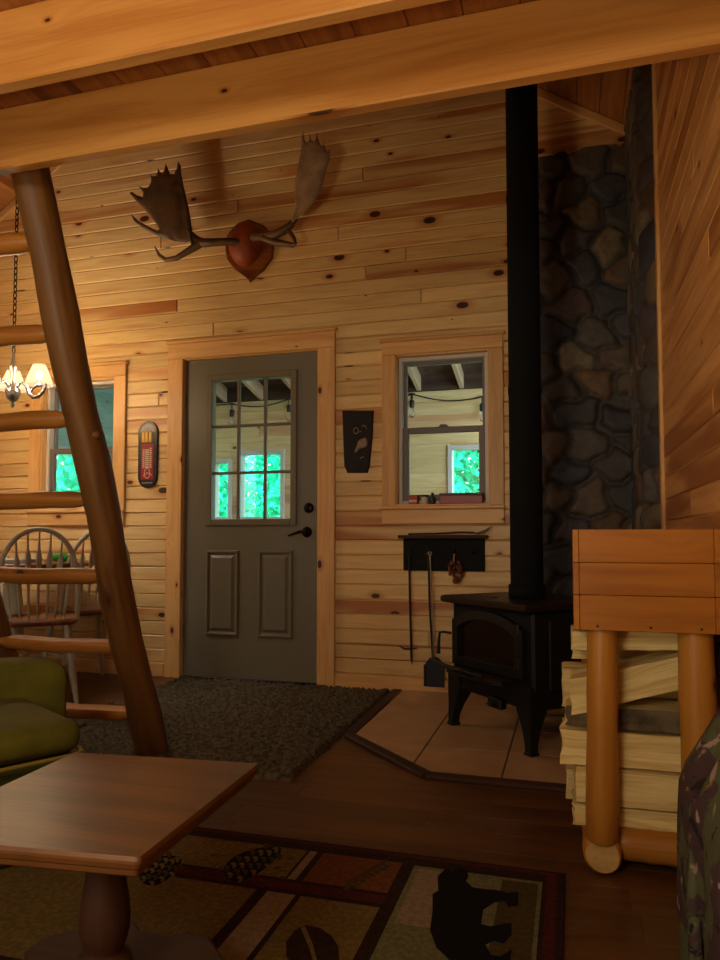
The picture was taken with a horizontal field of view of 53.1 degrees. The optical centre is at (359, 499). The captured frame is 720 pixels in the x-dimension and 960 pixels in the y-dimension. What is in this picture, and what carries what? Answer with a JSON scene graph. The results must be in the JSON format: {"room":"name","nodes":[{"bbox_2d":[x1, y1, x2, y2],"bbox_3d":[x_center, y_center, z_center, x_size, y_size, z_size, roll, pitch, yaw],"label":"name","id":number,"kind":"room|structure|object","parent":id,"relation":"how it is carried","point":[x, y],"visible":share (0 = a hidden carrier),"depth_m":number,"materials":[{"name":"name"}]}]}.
{"room":"cabin living room","nodes":[
{"label":"cabin living room","id":0,"kind":"room"},
{"bbox_2d":[58,389,113,456],"bbox_3d":[-2.695,-0.277,6.470,0.100,3.200,2.340,-1,-3,16],"label":"wall","id":1,"kind":"structure","parent":0,"point":[104,398],"depth_m":7.03,"materials":[{"name":"teal wood"}]},
{"bbox_2d":[58,445,71,454],"bbox_3d":[-2.652,-0.027,6.570,0.120,0.890,0.880,-1,-3,16],"label":"window","id":2,"kind":"structure","parent":1,"relation":"in","point":[59,446],"depth_m":6.42,"materials":[{"name":"beige plastic"}]},
{"bbox_2d":[0,0,535,108],"bbox_3d":[-1.709,-1.277,0.714,4.393,0.022,3.285,-1,-3,16],"label":"ceiling","id":3,"kind":"structure","parent":0,"point":[447,9],"depth_m":1.91,"materials":[{"name":"brown wood"}]},
{"bbox_2d":[0,0,446,93],"bbox_3d":[-1.350,-1.111,1.933,4.393,0.188,0.040,-1,-3,16],"label":"joist","id":4,"kind":"object","parent":3,"relation":"attached to","point":[46,42],"visible":1,"depth_m":1.67,"materials":[{"name":"brown wood"}]},
{"bbox_2d":[0,0,719,174],"bbox_3d":[-1.255,-1.095,2.254,4.393,0.188,0.040,-1,-3,16],"label":"joist","id":5,"kind":"object","parent":3,"relation":"attached to","point":[538,41],"visible":1,"depth_m":1.86,"materials":[{"name":"brown wood"}]},
{"bbox_2d":[0,89,624,678],"bbox_3d":[-0.571,-1.135,4.596,4.595,4.526,0.140,-1,-3,16],"label":"wall","id":6,"kind":"structure","parent":0,"point":[404,234],"depth_m":4.42,"materials":[{"name":"brown wood"}]},
{"bbox_2d":[26,360,128,525],"bbox_3d":[-1.902,-0.371,4.923,0.793,1.093,0.168,-1,-3,16],"label":"trim","id":7,"kind":"structure","parent":6,"relation":"attached to","point":[116,371],"depth_m":4.85,"materials":[{"name":"brown wood"}]},
{"bbox_2d":[45,380,113,508],"bbox_3d":[-1.891,-0.372,4.958,0.571,0.868,0.085,-1,-3,16],"label":"window","id":8,"kind":"structure","parent":6,"relation":"in","point":[53,451],"depth_m":4.99,"materials":[{"name":"beige plastic"}]},
{"bbox_2d":[138,421,157,487],"bbox_3d":[-1.388,-0.297,4.710,0.146,0.440,0.020,-1,-3,16],"label":"thermometer","id":9,"kind":"object","parent":6,"relation":"attached to","point":[148,431],"visible":1,"depth_m":4.70,"materials":[{"name":"red metal"}]},
{"bbox_2d":[130,130,330,281],"bbox_3d":[-0.766,-1.773,4.461,1.378,0.779,0.318,-1,-3,21],"label":"antler mount","id":10,"kind":"object","parent":6,"relation":"attached to","point":[249,246],"visible":1,"depth_m":4.51,"materials":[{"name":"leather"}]},
{"bbox_2d":[180,351,317,685],"bbox_3d":[-0.684,0.109,4.537,0.935,2.036,0.178,-1,-3,16],"label":"door","id":11,"kind":"structure","parent":6,"relation":"in","point":[250,585],"depth_m":4.49,"materials":[{"name":"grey paint"}]},
{"bbox_2d":[212,378,290,518],"bbox_3d":[-0.681,-0.323,4.545,0.550,0.898,0.026,-1,-3,16],"label":"grille","id":12,"kind":"object","parent":11,"relation":"attached to","point":[214,380],"depth_m":4.56,"materials":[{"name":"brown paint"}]},
{"bbox_2d":[19,655,478,694],"bbox_3d":[-0.592,1.079,4.411,4.395,0.085,0.014,-1,-3,16],"label":"baseboard","id":13,"kind":"structure","parent":6,"relation":"attached to","point":[377,682],"depth_m":4.23,"materials":[{"name":"brown wood"}]},
{"bbox_2d":[164,327,337,686],"bbox_3d":[-0.683,0.044,4.545,1.173,2.167,0.168,-1,-3,16],"label":"trim","id":14,"kind":"structure","parent":6,"relation":"attached to","point":[322,340],"depth_m":4.52,"materials":[{"name":"brown wood"}]},
{"bbox_2d":[0,87,624,220],"bbox_3d":[-0.703,-2.694,4.222,4.388,1.442,0.800,-1,-3,16],"label":"trim","id":15,"kind":"structure","parent":6,"relation":"attached to","point":[548,97],"depth_m":4.04,"materials":[{"name":"brown wood"}]},
{"bbox_2d":[342,411,373,472],"bbox_3d":[-0.013,-0.351,4.306,0.194,0.380,0.026,-1,-3,16],"label":"carved plaque","id":16,"kind":"object","parent":6,"relation":"attached to","point":[357,425],"visible":1,"depth_m":4.30,"materials":[{"name":"black wood"}]},
{"bbox_2d":[379,330,504,523],"bbox_3d":[0.488,-0.408,4.224,0.739,1.097,0.168,-1,-3,16],"label":"trim","id":17,"kind":"structure","parent":6,"relation":"attached to","point":[491,342],"depth_m":4.15,"materials":[{"name":"brown wood"}]},
{"bbox_2d":[408,495,418,503],"bbox_3d":[0.314,0.000,4.217,0.054,0.052,0.040,-1,-3,16],"label":"matchbox","id":18,"kind":"object","parent":17,"relation":"on","point":[412,499],"visible":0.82,"depth_m":4.20,"materials":[{"name":"brown cardboard"}]},
{"bbox_2d":[421,495,428,503],"bbox_3d":[0.379,-0.003,4.198,0.044,0.055,0.044,-1,-3,16],"label":"jar","id":19,"kind":"object","parent":17,"relation":"on","point":[424,500],"visible":0.94,"depth_m":4.18,"materials":[{"name":"beige glass"}]},
{"bbox_2d":[430,493,434,503],"bbox_3d":[0.421,-0.010,4.184,0.032,0.067,0.031,-1,-3,16],"label":"bottle","id":20,"kind":"object","parent":17,"relation":"on","point":[432,498],"visible":0.98,"depth_m":4.17,"materials":[{"name":"black glass"}]},
{"bbox_2d":[439,492,483,503],"bbox_3d":[0.583,-0.009,4.140,0.251,0.062,0.051,-1,-3,16],"label":"tin","id":21,"kind":"object","parent":17,"relation":"on","point":[444,498],"visible":0.94,"depth_m":4.12,"materials":[{"name":"red metal"}]},
{"bbox_2d":[398,535,487,571],"bbox_3d":[0.471,0.302,4.093,0.504,0.205,0.100,-1,-3,16],"label":"board","id":22,"kind":"object","parent":6,"relation":"attached to","point":[469,550],"visible":1,"depth_m":4.11,"materials":[{"name":"black metal"}]},
{"bbox_2d":[398,552,416,663],"bbox_3d":[0.273,0.620,4.135,0.112,0.646,0.013,-1,-3,16],"label":"poker","id":23,"kind":"object","parent":22,"relation":"hanging from","point":[409,571],"visible":1,"depth_m":4.13,"materials":[{"name":"black metal"}]},
{"bbox_2d":[428,551,433,657],"bbox_3d":[0.403,0.604,4.084,0.035,0.623,0.010,-1,-3,16],"label":"rod","id":24,"kind":"object","parent":22,"relation":"hanging from","point":[429,551],"visible":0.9,"depth_m":4.08,"materials":[{"name":"black metal"}]},
{"bbox_2d":[424,552,443,687],"bbox_3d":[0.419,0.677,4.092,0.113,0.766,0.025,-1,-3,16],"label":"shovel","id":25,"kind":"object","parent":22,"relation":"hanging from","point":[433,673],"visible":0.92,"depth_m":4.09,"materials":[{"name":"black metal"}]},
{"bbox_2d":[398,535,487,538],"bbox_3d":[0.471,0.210,4.098,0.504,0.020,0.100,-1,-3,16],"label":"shelf","id":26,"kind":"object","parent":22,"relation":"attached to","point":[399,536],"depth_m":4.05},
{"bbox_2d":[408,526,490,534],"bbox_3d":[0.506,0.172,4.079,0.475,0.052,0.010,-1,-3,16],"label":"fork","id":27,"kind":"object","parent":22,"relation":"on","point":[487,529],"visible":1,"depth_m":4.08,"materials":[{"name":"black metal"}]},
{"bbox_2d":[448,554,462,583],"bbox_3d":[0.538,0.388,4.059,0.087,0.170,0.060,-1,-3,16],"label":"bundle","id":28,"kind":"object","parent":22,"relation":"hanging from","point":[457,579],"visible":1,"depth_m":4.04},
{"bbox_2d":[399,352,488,503],"bbox_3d":[0.498,-0.412,4.259,0.531,0.878,0.085,-1,-3,16],"label":"window","id":29,"kind":"structure","parent":6,"relation":"in","point":[405,432],"depth_m":4.26,"materials":[{"name":"beige plastic"}]},
{"bbox_2d":[0,67,632,211],"bbox_3d":[-1.367,-2.918,1.966,4.946,1.828,5.920,-1,-3,16],"label":"ceiling","id":30,"kind":"structure","parent":0,"point":[606,93],"depth_m":3.88,"materials":[{"name":"brown wood"}]},
{"bbox_2d":[0,199,46,407],"bbox_3d":[-2.004,-1.567,4.218,0.416,2.062,0.424,-1,-3,16],"label":"chandelier","id":31,"kind":"object","parent":30,"relation":"hanging from","point":[12,392],"visible":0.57,"depth_m":4.18,"materials":[{"name":"grey metal"}]},
{"bbox_2d":[35,380,42,387],"bbox_3d":[-1.865,-0.677,4.184,0.048,0.040,0.047,-1,-3,16],"label":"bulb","id":32,"kind":"object","parent":31,"relation":"attached to","point":[38,384],"depth_m":4.17,"materials":[{"name":"white glass"}]},
{"bbox_2d":[216,388,482,518],"bbox_3d":[0.688,0.035,6.709,6.250,2.600,0.150,-1,-3,16],"label":"wall","id":33,"kind":"structure","parent":0,"point":[428,452],"depth_m":6.75,"materials":[{"name":"brown wood"}]},
{"bbox_2d":[215,459,232,518],"bbox_3d":[-1.392,-0.094,7.341,0.240,0.641,0.120,-1,-3,16],"label":"window","id":34,"kind":"structure","parent":33,"relation":"in","point":[229,462],"depth_m":7.28,"materials":[{"name":"beige plastic"}]},
{"bbox_2d":[216,403,236,424],"bbox_3d":[-1.333,-0.860,7.258,0.221,0.214,0.060,-1,-3,16],"label":"string light","id":35,"kind":"object","parent":33,"relation":"attached to","point":[231,413],"depth_m":7.24,"materials":[{"name":"black"}]},
{"bbox_2d":[229,403,234,424],"bbox_3d":[-1.289,-0.856,7.245,0.060,0.231,0.060,-1,-3,16],"label":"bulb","id":36,"kind":"object","parent":35,"relation":"attached to","point":[231,413],"depth_m":7.24,"materials":[{"name":"black plastic"}]},
{"bbox_2d":[240,449,284,518],"bbox_3d":[-0.978,-0.139,7.222,0.510,0.719,0.120,-1,-3,16],"label":"window","id":37,"kind":"structure","parent":33,"relation":"in","point":[281,452],"depth_m":7.18,"materials":[{"name":"beige plastic"}]},
{"bbox_2d":[241,398,290,421],"bbox_3d":[-0.922,-0.876,7.138,0.525,0.228,0.060,-1,-3,16],"label":"string light","id":38,"kind":"object","parent":33,"relation":"attached to","point":[288,406],"depth_m":7.08,"materials":[{"name":"black"}]},
{"bbox_2d":[286,398,290,421],"bbox_3d":[-0.698,-0.882,7.072,0.060,0.231,0.060,-1,-3,16],"label":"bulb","id":39,"kind":"object","parent":38,"relation":"attached to","point":[288,406],"depth_m":7.06,"materials":[{"name":"black plastic"}]},
{"bbox_2d":[216,372,481,402],"bbox_3d":[0.677,-1.138,6.731,6.250,0.254,0.035,-1,-3,16],"label":"trim","id":40,"kind":"structure","parent":33,"relation":"attached to","point":[472,380],"depth_m":6.74,"materials":[{"name":"brown wood"}]},
{"bbox_2d":[408,393,482,421],"bbox_3d":[0.788,-0.849,6.635,0.683,0.293,0.060,-1,-3,16],"label":"string light","id":41,"kind":"object","parent":33,"relation":"attached to","point":[412,405],"depth_m":6.66,"materials":[{"name":"black"}]},
{"bbox_2d":[409,393,414,417],"bbox_3d":[0.486,-0.880,6.725,0.060,0.231,0.060,-1,-3,16],"label":"bulb","id":42,"kind":"object","parent":41,"relation":"attached to","point":[412,403],"depth_m":6.72,"materials":[{"name":"clear glass"}]},
{"bbox_2d":[479,396,482,421],"bbox_3d":[1.109,-0.826,6.540,0.060,0.231,0.060,-1,-3,16],"label":"bulb","id":43,"kind":"object","parent":41,"relation":"attached to","point":[481,404],"depth_m":6.54,"materials":[{"name":"clear glass"}]},
{"bbox_2d":[447,444,478,492],"bbox_3d":[1.213,-0.100,6.577,0.810,0.817,0.120,-1,-3,16],"label":"window","id":44,"kind":"structure","parent":33,"relation":"in","point":[450,448],"depth_m":6.64,"materials":[{"name":"beige plastic"}]},
{"bbox_2d":[222,362,481,387],"bbox_3d":[0.354,-1.447,5.826,6.348,0.640,2.645,-1,-3,16],"label":"ceiling","id":45,"kind":"structure","parent":0,"point":[466,367],"depth_m":6.62,"materials":[{"name":"wood"}]},
{"bbox_2d":[216,383,226,401],"bbox_3d":[-1.675,-1.375,6.272,0.040,0.697,2.427,-1,-3,16],"label":"rafter","id":46,"kind":"object","parent":45,"relation":"attached to","point":[221,390],"depth_m":7.20,"materials":[{"name":"beige wood"}]},
{"bbox_2d":[241,380,263,399],"bbox_3d":[-1.291,-1.380,6.160,0.040,0.697,2.427,-1,-3,16],"label":"rafter","id":47,"kind":"object","parent":45,"relation":"attached to","point":[254,386],"depth_m":7.03,"materials":[{"name":"beige wood"}]},
{"bbox_2d":[281,378,290,389],"bbox_3d":[-0.908,-1.386,6.047,0.040,0.697,2.427,-1,-3,16],"label":"rafter","id":48,"kind":"object","parent":45,"relation":"attached to","point":[287,381],"depth_m":6.77,"materials":[{"name":"beige wood"}]},
{"bbox_2d":[408,367,420,390],"bbox_3d":[0.244,-1.403,5.710,0.040,0.697,2.427,-1,-3,16],"label":"rafter","id":49,"kind":"object","parent":45,"relation":"attached to","point":[414,374],"visible":0.12,"depth_m":6.55,"materials":[{"name":"beige wood"}]},
{"bbox_2d":[451,364,463,388],"bbox_3d":[0.628,-1.408,5.598,0.040,0.697,2.427,-1,-3,16],"label":"rafter","id":50,"kind":"object","parent":45,"relation":"attached to","point":[457,369],"visible":0.13,"depth_m":6.44,"materials":[{"name":"beige wood"}]},
{"bbox_2d":[66,671,679,959],"bbox_3d":[-1.375,1.042,1.739,4.595,0.133,5.860,-1,-3,16],"label":"floor","id":51,"kind":"structure","parent":0,"point":[350,795],"depth_m":2.36,"materials":[{"name":"brown wood"}]},
{"bbox_2d":[0,583,27,656],"bbox_3d":[-2.430,0.658,4.632,0.468,0.948,0.422,-2,-3,35],"label":"chair","id":52,"kind":"object","parent":51,"relation":"on","point":[24,653],"visible":0.13,"depth_m":4.64,"materials":[{"name":"paint"}]},
{"bbox_2d":[0,527,80,703],"bbox_3d":[-1.741,0.621,3.886,0.422,0.948,0.468,1,-3,-24],"label":"chair","id":53,"kind":"object","parent":51,"relation":"on","point":[65,619],"visible":0.67,"depth_m":3.76,"materials":[{"name":"brown wood"}]},
{"bbox_2d":[2,559,93,656],"bbox_3d":[-2.083,0.741,4.309,0.920,0.740,0.920,-1,-3,16],"label":"dining table","id":54,"kind":"object","parent":51,"relation":"on","point":[12,587],"visible":0.14,"depth_m":4.27,"materials":[{"name":"brown wood"}]},
{"bbox_2d":[5,558,42,563],"bbox_3d":[-2.020,0.350,4.154,0.334,0.026,0.194,-1,-3,16],"label":"serving tray","id":55,"kind":"object","parent":54,"relation":"on","point":[7,560],"visible":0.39,"depth_m":4.05,"materials":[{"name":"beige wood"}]},
{"bbox_2d":[53,553,68,561],"bbox_3d":[-1.750,0.342,4.268,0.195,0.052,0.052,-2,-3,33],"label":"plant","id":56,"kind":"object","parent":54,"relation":"on","point":[65,556],"visible":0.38,"depth_m":4.27,"materials":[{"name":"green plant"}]},
{"bbox_2d":[0,167,168,756],"bbox_3d":[-1.269,-0.129,2.712,0.789,2.368,0.926,-1,-3,16],"label":"ladder","id":57,"kind":"object","parent":51,"relation":"on","point":[61,329],"visible":0.87,"depth_m":2.61,"materials":[{"name":"brown wood"}]},
{"bbox_2d":[41,532,130,674],"bbox_3d":[-1.669,0.646,4.394,0.422,0.948,0.468,3,-4,-42],"label":"chair","id":58,"kind":"object","parent":51,"relation":"on","point":[89,609],"visible":0.34,"depth_m":4.25,"materials":[{"name":"paint"}]},
{"bbox_2d":[69,677,389,782],"bbox_3d":[-0.686,1.063,3.565,1.358,0.032,1.558,-1,-3,16],"label":"door mat","id":59,"kind":"object","parent":51,"relation":"on","point":[281,728],"visible":0.76,"depth_m":3.38,"materials":[{"name":"grey carpet"}]},
{"bbox_2d":[0,827,564,959],"bbox_3d":[-0.525,0.961,1.322,1.722,0.012,1.730,-1,-3,16],"label":"rug","id":60,"kind":"object","parent":51,"relation":"on","point":[255,896],"visible":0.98,"depth_m":1.75,"materials":[{"name":"multicoloured fabric"}]},
{"bbox_2d":[0,656,83,867],"bbox_3d":[-1.231,0.750,2.043,0.892,0.487,0.695,3,-4,-44],"label":"tufted armchair","id":61,"kind":"object","parent":60,"relation":"on","point":[36,732],"visible":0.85,"depth_m":2.05,"materials":[{"name":"green fabric"}]},
{"bbox_2d":[0,698,79,765],"bbox_3d":[-1.249,0.665,1.980,0.760,0.114,0.580,3,-4,-44],"label":"seat cushion","id":62,"kind":"object","parent":61,"relation":"on","point":[31,734],"depth_m":1.99,"materials":[{"name":"green fabric"}]},
{"bbox_2d":[0,753,258,959],"bbox_3d":[-0.451,0.733,1.244,0.414,0.440,0.476,-1,-3,16],"label":"pedestal table","id":63,"kind":"object","parent":60,"relation":"on","point":[109,818],"visible":1,"depth_m":1.22,"materials":[{"name":"brown wood"}]},
{"bbox_2d":[344,689,565,792],"bbox_3d":[0.370,1.050,3.143,0.717,0.016,1.997,1,-3,-28],"label":"trim","id":64,"kind":"structure","parent":51,"relation":"on","point":[350,734],"depth_m":2.71,"materials":[{"name":"brown wood"}]},
{"bbox_2d":[430,592,580,756],"bbox_3d":[0.705,0.745,3.252,0.594,0.610,0.629,1,-3,-27],"label":"wood stove","id":65,"kind":"object","parent":51,"relation":"on","point":[506,650],"visible":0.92,"depth_m":3.03,"materials":[{"name":"metal"}]},
{"bbox_2d":[440,592,572,612],"bbox_3d":[0.747,0.459,3.280,0.505,0.035,0.614,1,-3,-27],"label":"cooktop","id":66,"kind":"object","parent":65,"relation":"in","point":[500,602],"depth_m":3.13,"materials":[{"name":"metal"}]},
{"bbox_2d":[505,84,545,599],"bbox_3d":[0.754,-0.961,3.317,0.164,2.810,0.164,-1,-3,16],"label":"pipe","id":67,"kind":"object","parent":65,"relation":"on","point":[522,182],"visible":0.99,"depth_m":3.25,"materials":[{"name":"black metal"}]},
{"bbox_2d":[572,529,719,874],"bbox_3d":[0.809,0.546,2.078,0.365,0.919,0.490,-1,-3,16],"label":"rack","id":68,"kind":"object","parent":51,"relation":"on","point":[631,580],"visible":0.71,"depth_m":1.88,"materials":[{"name":"brown wood"}]},
{"bbox_2d":[566,764,573,798],"bbox_3d":[0.796,0.863,2.180,0.333,0.101,0.117,-1,-3,16],"label":"log","id":69,"kind":"object","parent":68,"relation":"on","point":[569,767],"visible":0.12,"depth_m":2.18,"materials":[{"name":"beige wood"}]},
{"bbox_2d":[562,661,677,706],"bbox_3d":[0.799,0.569,2.188,0.361,0.123,0.117,-1,-3,16],"label":"log","id":70,"kind":"object","parent":68,"relation":"in","point":[567,666],"visible":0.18,"depth_m":2.18,"materials":[{"name":"beige wood"}]},
{"bbox_2d":[571,624,660,659],"bbox_3d":[0.820,0.439,2.190,0.342,0.108,0.119,-1,-3,16],"label":"log","id":71,"kind":"object","parent":70,"relation":"on","point":[577,654],"visible":0.09,"depth_m":2.15,"materials":[{"name":"beige wood"}]},
{"bbox_2d":[571,788,676,832],"bbox_3d":[0.786,0.874,2.020,0.371,0.067,0.150,-1,-3,16],"label":"log","id":72,"kind":"object","parent":68,"relation":"on","point":[637,818],"visible":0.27,"depth_m":1.96,"materials":[{"name":"beige wood"}]},
{"bbox_2d":[573,764,680,811],"bbox_3d":[0.785,0.789,2.021,0.361,0.103,0.157,-1,-3,16],"label":"log","id":73,"kind":"object","parent":72,"relation":"on","point":[657,790],"visible":0.37,"depth_m":1.95,"materials":[{"name":"beige wood"}]},
{"bbox_2d":[559,718,680,771],"bbox_3d":[0.764,0.690,2.034,0.386,0.098,0.149,-1,-3,16],"label":"log","id":74,"kind":"object","parent":73,"relation":"on","point":[660,751],"visible":0.47,"depth_m":1.97,"materials":[{"name":"beige wood"}]},
{"bbox_2d":[564,698,679,733],"bbox_3d":[0.777,0.604,2.033,0.384,0.064,0.147,-1,-3,16],"label":"log","id":75,"kind":"object","parent":74,"relation":"on","point":[650,715],"visible":0.56,"depth_m":1.97,"materials":[{"name":"brown wood"}]},
{"bbox_2d":[570,650,677,714],"bbox_3d":[0.788,0.500,2.034,0.376,0.206,0.146,-1,-3,16],"label":"log","id":76,"kind":"object","parent":75,"relation":"on","point":[654,673],"visible":0.56,"depth_m":1.98,"materials":[{"name":"beige wood"}]},
{"bbox_2d":[571,629,677,650],"bbox_3d":[0.783,0.387,2.042,0.356,0.073,0.131,-1,-3,16],"label":"log","id":77,"kind":"object","parent":76,"relation":"on","point":[651,641],"visible":0.34,"depth_m":1.98,"materials":[{"name":"beige wood"}]},
{"bbox_2d":[677,707,719,959],"bbox_3d":[0.596,0.556,1.089,0.226,0.790,0.580,-1,-3,16],"label":"cloth","id":78,"kind":"object","parent":51,"relation":"on","point":[698,807],"visible":1,"depth_m":1.07,"materials":[{"name":"fabric"}]},
{"bbox_2d":[538,143,632,595],"bbox_3d":[1.197,-0.426,3.924,0.645,3.017,0.083,-1,-3,16],"label":"stone wall","id":79,"kind":"structure","parent":0,"point":[585,334],"depth_m":3.91,"materials":[{"name":"grey stone"}]},
{"bbox_2d":[624,64,660,528],"bbox_3d":[1.364,-0.483,3.479,0.071,3.087,0.850,-1,-3,16],"label":"stone wall","id":80,"kind":"structure","parent":0,"point":[638,127],"depth_m":3.19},
{"bbox_2d":[656,52,719,710],"bbox_3d":[0.791,-0.651,1.188,0.120,3.220,5.860,-1,-3,16],"label":"wall","id":81,"kind":"structure","parent":0,"point":[688,89],"depth_m":2.28,"materials":[{"name":"brown wood"}]},
{"bbox_2d":[651,63,665,528],"bbox_3d":[1.269,-0.509,3.039,0.016,3.120,0.050,-1,-3,16],"label":"trim","id":82,"kind":"structure","parent":81,"relation":"attached to","point":[653,66],"depth_m":3.04,"materials":[{"name":"brown wood"}]},
{"bbox_3d":[-0.299,2.185,16.672,50.000,0.300,48.000,-1,-3,16],"label":"ground","id":83,"kind":"structure","parent":0,"visible":0},
{"bbox_2d":[246,455,279,514],"bbox_3d":[-1.505,-1.604,15.739,2.404,7.219,2.380,-3,-4,42],"label":"tree","id":84,"kind":"object","parent":83,"relation":"on","point":[268,456],"visible":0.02,"depth_m":15.32,"materials":[{"name":"green plant"}]},
{"bbox_2d":[253,455,279,516],"bbox_3d":[-0.698,-1.162,11.948,2.417,5.957,2.443,-1,-3,16],"label":"tree","id":85,"kind":"object","parent":83,"relation":"on","point":[271,460],"visible":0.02,"depth_m":11.66,"materials":[{"name":"green plant"}]},
{"bbox_2d":[56,450,478,516],"bbox_3d":[-1.989,-0.119,12.719,18.089,4.102,12.108,0,-3,-5],"label":"undergrowth","id":86,"kind":"object","parent":83,"relation":"on","point":[66,477],"visible":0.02,"depth_m":11.22,"materials":[{"name":"green plant"}]},
{"bbox_2d":[454,450,478,492],"bbox_3d":[1.937,-1.282,11.365,2.375,6.137,2.430,-1,-3,16],"label":"tree","id":87,"kind":"object","parent":83,"relation":"on","point":[468,471],"visible":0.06,"depth_m":10.90,"materials":[{"name":"green plant"}]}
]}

